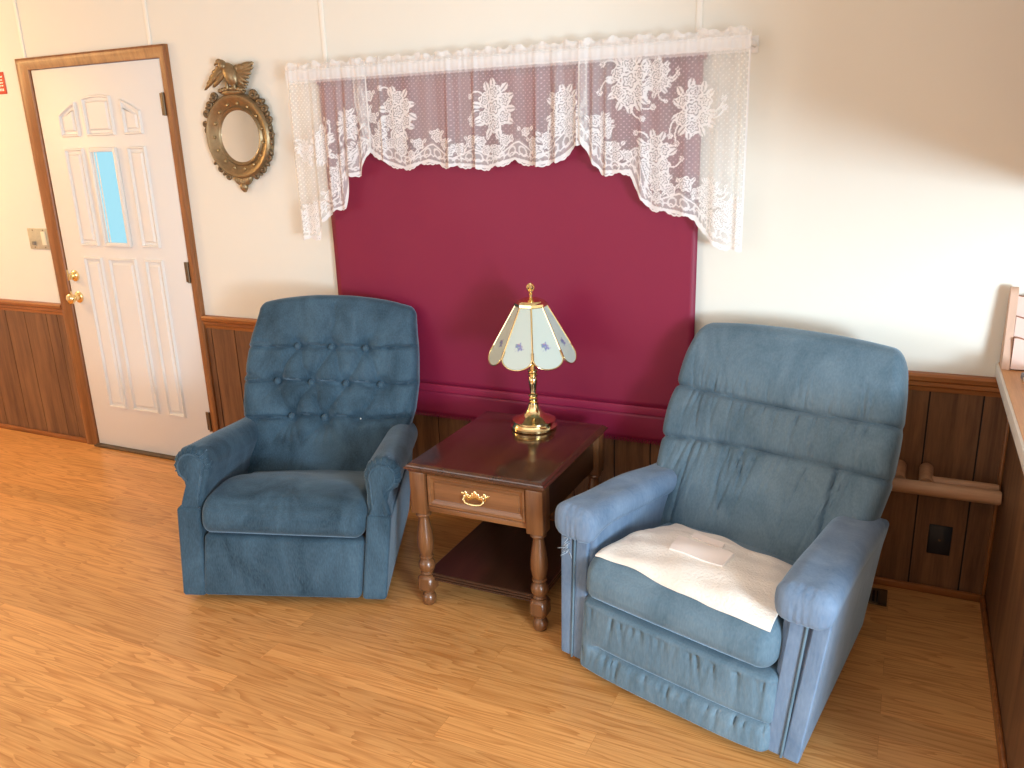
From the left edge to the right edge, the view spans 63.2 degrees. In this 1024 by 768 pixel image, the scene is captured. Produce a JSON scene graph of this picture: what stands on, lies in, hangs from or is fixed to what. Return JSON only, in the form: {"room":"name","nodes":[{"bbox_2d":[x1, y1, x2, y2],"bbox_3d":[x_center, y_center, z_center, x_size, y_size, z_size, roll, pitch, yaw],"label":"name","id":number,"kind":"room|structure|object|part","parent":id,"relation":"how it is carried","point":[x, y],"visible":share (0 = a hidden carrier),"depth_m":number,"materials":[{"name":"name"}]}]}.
{"room":"living room","nodes":[
{"label":"living room","id":0,"kind":"room"},
{"bbox_2d":[0,428,998,767],"bbox_3d":[-1.413,1.395,1.385,10.000,0.100,5.920,6,18,25],"label":"floor","id":1,"kind":"structure","parent":0,"point":[106,659],"depth_m":2.67,"materials":[{"name":"brown wood"}]},
{"bbox_2d":[174,295,419,598],"bbox_3d":[-0.786,0.207,3.351,0.859,1.011,0.923,0,17,6],"label":"recliner","id":2,"kind":"object","parent":1,"relation":"on","point":[307,493],"visible":1,"depth_m":3.27,"materials":[{"name":"blue fabric"}]},
{"bbox_3d":[-1.167,0.355,3.030,0.095,0.206,0.032,0,17,6],"label":"panel","id":3,"kind":"part","parent":2,"relation":"part of","materials":[{"name":"teal fabric"}]},
{"bbox_3d":[-1.154,0.517,3.412,0.099,0.345,0.753,0,17,5],"label":"panel","id":4,"kind":"part","parent":2,"relation":"part of","materials":[{"name":"teal fabric"}]},
{"bbox_3d":[-1.141,0.263,3.326,0.152,0.250,0.638,0,17,6],"label":"arm","id":5,"kind":"part","parent":2,"relation":"part of","materials":[{"name":"teal fabric"}]},
{"bbox_2d":[202,470,367,537],"bbox_3d":[-0.813,0.401,3.274,0.635,0.175,0.648,0,17,6],"label":"seat cushion","id":6,"kind":"object","parent":2,"relation":"on","point":[235,503],"depth_m":3.01,"materials":[{"name":"teal fabric"}]},
{"bbox_3d":[-0.776,0.043,3.550,0.752,0.812,0.438,0,17,6],"label":"backrest","id":7,"kind":"part","parent":2,"relation":"part of","materials":[{"name":"teal fabric"}]},
{"bbox_3d":[-0.465,0.384,2.968,0.101,0.193,0.032,0,17,6],"label":"panel","id":8,"kind":"part","parent":2,"relation":"part of","materials":[{"name":"teal fabric"}]},
{"bbox_3d":[-0.488,0.522,3.364,0.188,0.321,0.785,0,17,6],"label":"panel","id":9,"kind":"part","parent":2,"relation":"part of","materials":[{"name":"teal fabric"}]},
{"bbox_3d":[-0.469,0.286,3.281,0.138,0.234,0.676,-2,17,-1],"label":"arm","id":10,"kind":"part","parent":2,"relation":"part of","materials":[{"name":"teal fabric"}]},
{"bbox_2d":[403,411,607,631],"bbox_3d":[0.005,0.483,3.125,0.530,0.561,0.630,6,18,25],"label":"end table","id":11,"kind":"object","parent":1,"relation":"on","point":[490,472],"visible":0.9,"depth_m":2.94,"materials":[{"name":"brown wood"}]},
{"bbox_3d":[-0.311,0.551,2.987,0.062,0.529,0.062,6,18,25],"label":"leg","id":12,"kind":"part","parent":11,"relation":"part of","materials":[{"name":"brown wood"}]},
{"bbox_3d":[-0.129,0.387,2.811,0.111,0.051,0.024,6,18,25],"label":"drawer pull","id":13,"kind":"part","parent":11,"relation":"part of","materials":[{"name":"gold metal"}]},
{"bbox_3d":[-0.119,0.382,2.833,0.378,0.123,0.036,6,18,25],"label":"drawer","id":14,"kind":"part","parent":11,"relation":"part of","materials":[{"name":"brown wood"}]},
{"bbox_3d":[-0.117,0.453,2.854,0.384,0.020,0.020,6,18,25],"label":"rail","id":15,"kind":"part","parent":11,"relation":"part of","materials":[{"name":"brown wood"}]},
{"bbox_2d":[432,520,560,600],"bbox_3d":[0.010,0.641,3.172,0.444,0.031,0.556,6,18,25],"label":"shelf","id":16,"kind":"object","parent":11,"relation":"attached to","point":[494,558],"depth_m":3.07,"materials":[{"name":"brown wood"}]},
{"bbox_2d":[488,282,576,434],"bbox_3d":[0.076,-0.103,3.117,0.330,0.560,0.330,-2,17,1],"label":"table lamp","id":17,"kind":"object","parent":11,"relation":"on","point":[531,336],"visible":1,"depth_m":3.02,"materials":[{"name":"white glass"}]},
{"bbox_3d":[-0.025,-0.179,3.053,0.115,0.210,0.115,-8,18,-20],"label":"glass panel","id":18,"kind":"part","parent":17,"relation":"part of","materials":[{"name":"white glass"}]},
{"bbox_3d":[0.032,-0.164,2.997,0.115,0.210,0.115,5,18,23],"label":"glass panel","id":19,"kind":"part","parent":17,"relation":"part of","materials":[{"name":"white glass"}]},
{"bbox_3d":[0.076,-0.105,3.116,0.050,0.381,0.050,-2,17,1],"label":"stem","id":20,"kind":"part","parent":17,"relation":"part of","materials":[{"name":"gold metal"}]},
{"bbox_3d":[0.112,-0.167,2.995,0.115,0.210,0.115,-8,18,-20],"label":"glass panel","id":21,"kind":"part","parent":17,"relation":"part of","materials":[{"name":"white glass"}]},
{"bbox_3d":[0.170,-0.184,3.049,0.115,0.210,0.115,5,18,23],"label":"glass panel","id":22,"kind":"part","parent":17,"relation":"part of","materials":[{"name":"white glass"}]},
{"bbox_3d":[0.091,0.593,2.803,0.062,0.529,0.062,6,18,25],"label":"leg","id":23,"kind":"part","parent":11,"relation":"part of","materials":[{"name":"brown wood"}]},
{"bbox_3d":[0.322,0.445,3.272,0.062,0.529,0.062,6,18,25],"label":"leg","id":24,"kind":"part","parent":11,"relation":"part of","materials":[{"name":"brown wood"}]},
{"bbox_2d":[555,323,907,762],"bbox_3d":[0.743,0.385,2.621,0.901,0.989,0.994,13,22,40],"label":"recliner","id":25,"kind":"object","parent":1,"relation":"on","point":[784,444],"visible":0.92,"depth_m":2.55,"materials":[{"name":"blue fabric"}]},
{"bbox_3d":[0.433,0.557,2.880,0.129,0.472,0.747,12,22,39],"label":"panel","id":26,"kind":"part","parent":25,"relation":"part of","materials":[{"name":"blue fabric"}]},
{"bbox_2d":[587,523,794,667],"bbox_3d":[0.631,0.562,2.553,0.639,0.176,0.643,13,22,40],"label":"seat cushion","id":27,"kind":"object","parent":25,"relation":"on","point":[620,593],"depth_m":2.37,"materials":[{"name":"blue fabric"}]},
{"bbox_2d":[595,523,791,631],"bbox_3d":[0.587,0.533,2.462,0.575,0.116,0.405,13,22,40],"label":"towel","id":28,"kind":"object","parent":25,"relation":"on","point":[713,570],"visible":0.9,"depth_m":2.38,"materials":[{"name":"beige fabric"}]},
{"bbox_3d":[0.864,0.226,2.782,0.784,0.783,0.511,13,22,40],"label":"backrest","id":29,"kind":"part","parent":25,"relation":"part of","materials":[{"name":"blue fabric"}]},
{"bbox_3d":[0.952,0.674,2.443,0.146,0.464,0.777,9,20,34],"label":"panel","id":30,"kind":"part","parent":25,"relation":"part of","materials":[{"name":"blue fabric"}]},
{"bbox_2d":[868,587,887,606],"bbox_3d":[1.246,0.758,3.032,0.220,0.006,0.114,6,18,25],"label":"floor vent","id":31,"kind":"object","parent":1,"relation":"in","point":[878,596],"visible":0.38,"depth_m":2.99,"materials":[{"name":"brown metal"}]},
{"bbox_2d":[0,0,1023,593],"bbox_3d":[-0.227,-0.635,3.505,10.000,2.500,0.148,6,18,25],"label":"wall","id":32,"kind":"structure","parent":0,"point":[884,191],"depth_m":2.92,"materials":[{"name":"white paint"}]},
{"bbox_2d":[0,72,6,93],"bbox_3d":[-2.716,-1.579,4.377,0.156,0.108,0.004,6,18,25],"label":"warning sign","id":33,"kind":"object","parent":32,"relation":"attached to","point":[3,90],"visible":1,"depth_m":4.35,"materials":[{"name":"red"}]},
{"bbox_3d":[-3.627,-0.529,5.142,2.508,0.065,0.028,6,18,25],"label":"chair rail","id":34,"kind":"part","parent":32,"relation":"part of","materials":[{"name":"brown wood"}]},
{"bbox_2d":[27,228,49,249],"bbox_3d":[-2.591,-0.794,4.556,0.166,0.114,0.014,6,18,25],"label":"light switch","id":35,"kind":"object","parent":32,"relation":"attached to","point":[38,237],"visible":1,"depth_m":4.56,"materials":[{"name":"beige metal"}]},
{"bbox_2d":[0,423,86,442],"bbox_3d":[-3.604,0.212,5.363,2.505,0.030,0.014,6,18,25],"label":"baseboard","id":36,"kind":"structure","parent":32,"relation":"attached to","point":[6,426],"depth_m":4.99,"materials":[{"name":"brown wood"}]},
{"bbox_2d":[14,44,219,444],"bbox_3d":[-2.028,-0.608,4.332,1.044,2.090,0.026,6,18,25],"label":"trim","id":37,"kind":"structure","parent":32,"relation":"attached to","point":[24,66],"depth_m":4.26,"materials":[{"name":"brown wood"}]},
{"bbox_2d":[31,59,212,455],"bbox_3d":[-2.019,-0.581,4.325,0.919,2.018,0.114,6,18,25],"label":"door","id":38,"kind":"structure","parent":32,"relation":"in","point":[106,132],"depth_m":4.29,"materials":[{"name":"white"}]},
{"bbox_3d":[-2.374,-0.465,4.512,0.062,0.062,0.071,6,18,25],"label":"knob","id":39,"kind":"part","parent":38,"relation":"part of","materials":[{"name":"gold metal"}]},
{"bbox_3d":[-2.042,-0.944,4.228,0.202,0.495,0.018,6,18,25],"label":"lite frame","id":40,"kind":"part","parent":38,"relation":"part of","materials":[{"name":"white"}]},
{"bbox_3d":[-2.039,-0.946,4.234,0.162,0.455,0.002,6,18,25],"label":"pane","id":41,"kind":"part","parent":38,"relation":"part of","materials":[{"name":"blue glass"}]},
{"bbox_2d":[94,443,175,459],"bbox_3d":[-1.976,0.387,4.628,0.915,0.010,0.070,6,18,25],"label":"trim","id":42,"kind":"structure","parent":32,"relation":"attached to","point":[114,447],"depth_m":4.66,"materials":[{"name":"brown wood"}]},
{"bbox_2d":[203,59,274,191],"bbox_3d":[-1.241,-1.157,3.748,0.412,0.578,0.064,6,18,25],"label":"mirror","id":43,"kind":"object","parent":32,"relation":"attached to","point":[240,134],"visible":1,"depth_m":3.76,"materials":[{"name":"gold metal"}]},
{"bbox_3d":[-1.238,-1.122,3.774,0.380,0.380,0.036,6,18,25],"label":"ring frame","id":44,"kind":"part","parent":43,"relation":"part of","materials":[{"name":"gold metal"}]},
{"bbox_2d":[221,110,258,161],"bbox_3d":[-1.235,-1.124,3.780,0.228,0.228,0.003,6,18,25],"label":"mirror glass","id":45,"kind":"object","parent":43,"relation":"attached to","point":[239,128],"depth_m":3.78,"materials":[{"name":"white"}]},
{"bbox_2d":[234,177,252,191],"bbox_3d":[-1.233,-0.922,3.830,0.108,0.079,0.032,6,18,25],"label":"pendant","id":46,"kind":"object","parent":43,"relation":"attached to","point":[244,182],"depth_m":3.82,"materials":[{"name":"gold metal"}]},
{"bbox_2d":[315,55,707,444],"bbox_3d":[-0.056,-0.523,3.373,1.638,1.460,0.040,6,18,25],"label":"roller blind","id":47,"kind":"object","parent":32,"relation":"attached to","point":[457,246],"visible":0.62,"depth_m":3.30,"materials":[{"name":"red fabric"}]},
{"bbox_2d":[302,35,758,83],"bbox_3d":[-0.057,-1.211,3.132,1.903,0.055,0.093,6,18,25],"label":"curtain rod","id":48,"kind":"object","parent":32,"relation":"attached to","point":[755,39],"visible":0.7,"depth_m":2.77,"materials":[{"name":"white metal"}]},
{"bbox_2d":[285,58,370,240],"bbox_3d":[-0.760,-0.962,3.475,0.400,0.736,0.040,6,18,25],"label":"swag","id":49,"kind":"object","parent":48,"relation":"hanging from","point":[353,69],"visible":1,"depth_m":3.46,"materials":[{"name":"white fabric"}]},
{"bbox_2d":[350,39,586,170],"bbox_3d":[-0.192,-1.041,3.172,1.005,0.448,0.038,6,18,25],"label":"lace valance","id":50,"kind":"object","parent":48,"relation":"hanging from","point":[517,56],"visible":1,"depth_m":3.15,"materials":[{"name":"white fabric"}]},
{"bbox_2d":[578,25,751,251],"bbox_3d":[0.512,-0.834,2.899,0.595,0.732,0.031,5,18,23],"label":"swag","id":51,"kind":"object","parent":48,"relation":"hanging from","point":[704,42],"visible":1,"depth_m":2.88,"materials":[{"name":"white fabric"}]},
{"bbox_3d":[0.046,-0.148,3.454,3.532,0.065,0.028,6,18,25],"label":"chair rail","id":52,"kind":"part","parent":32,"relation":"part of","materials":[{"name":"brown wood"}]},
{"bbox_2d":[410,495,980,601],"bbox_3d":[0.071,0.594,3.674,3.530,0.030,0.014,6,18,25],"label":"baseboard","id":53,"kind":"structure","parent":32,"relation":"attached to","point":[957,594],"depth_m":3.01,"materials":[{"name":"brown wood"}]},
{"bbox_2d":[926,524,952,555],"bbox_3d":[1.516,0.553,2.953,0.074,0.112,0.008,6,18,25],"label":"wall plate","id":54,"kind":"object","parent":32,"relation":"attached to","point":[939,537],"visible":1,"depth_m":2.95,"materials":[{"name":"black plastic"}]},
{"bbox_2d":[891,460,1001,504],"bbox_3d":[1.401,0.325,2.860,0.482,0.075,0.148,6,18,25],"label":"wooden rail","id":55,"kind":"object","parent":32,"relation":"attached to","point":[927,484],"visible":0.8,"depth_m":2.79,"materials":[{"name":"brown wood"}]},
{"bbox_2d":[980,363,1023,767],"bbox_3d":[1.571,0.579,2.080,0.633,0.874,1.500,6,18,25],"label":"wall","id":56,"kind":"structure","parent":0,"point":[1002,592],"depth_m":2.43,"materials":[{"name":"brown wood"}]},
{"bbox_3d":[1.355,0.953,2.319,0.014,0.035,1.426,6,18,25],"label":"baseboard","id":57,"kind":"part","parent":56,"relation":"part of","materials":[{"name":"brown wood"}]},
{"bbox_2d":[999,287,1023,369],"bbox_3d":[1.768,-0.161,2.562,0.432,0.256,0.098,6,18,25],"label":"rack","id":58,"kind":"object","parent":56,"relation":"on","point":[1012,357],"visible":1,"depth_m":2.62,"materials":[{"name":"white wood"}]}
]}

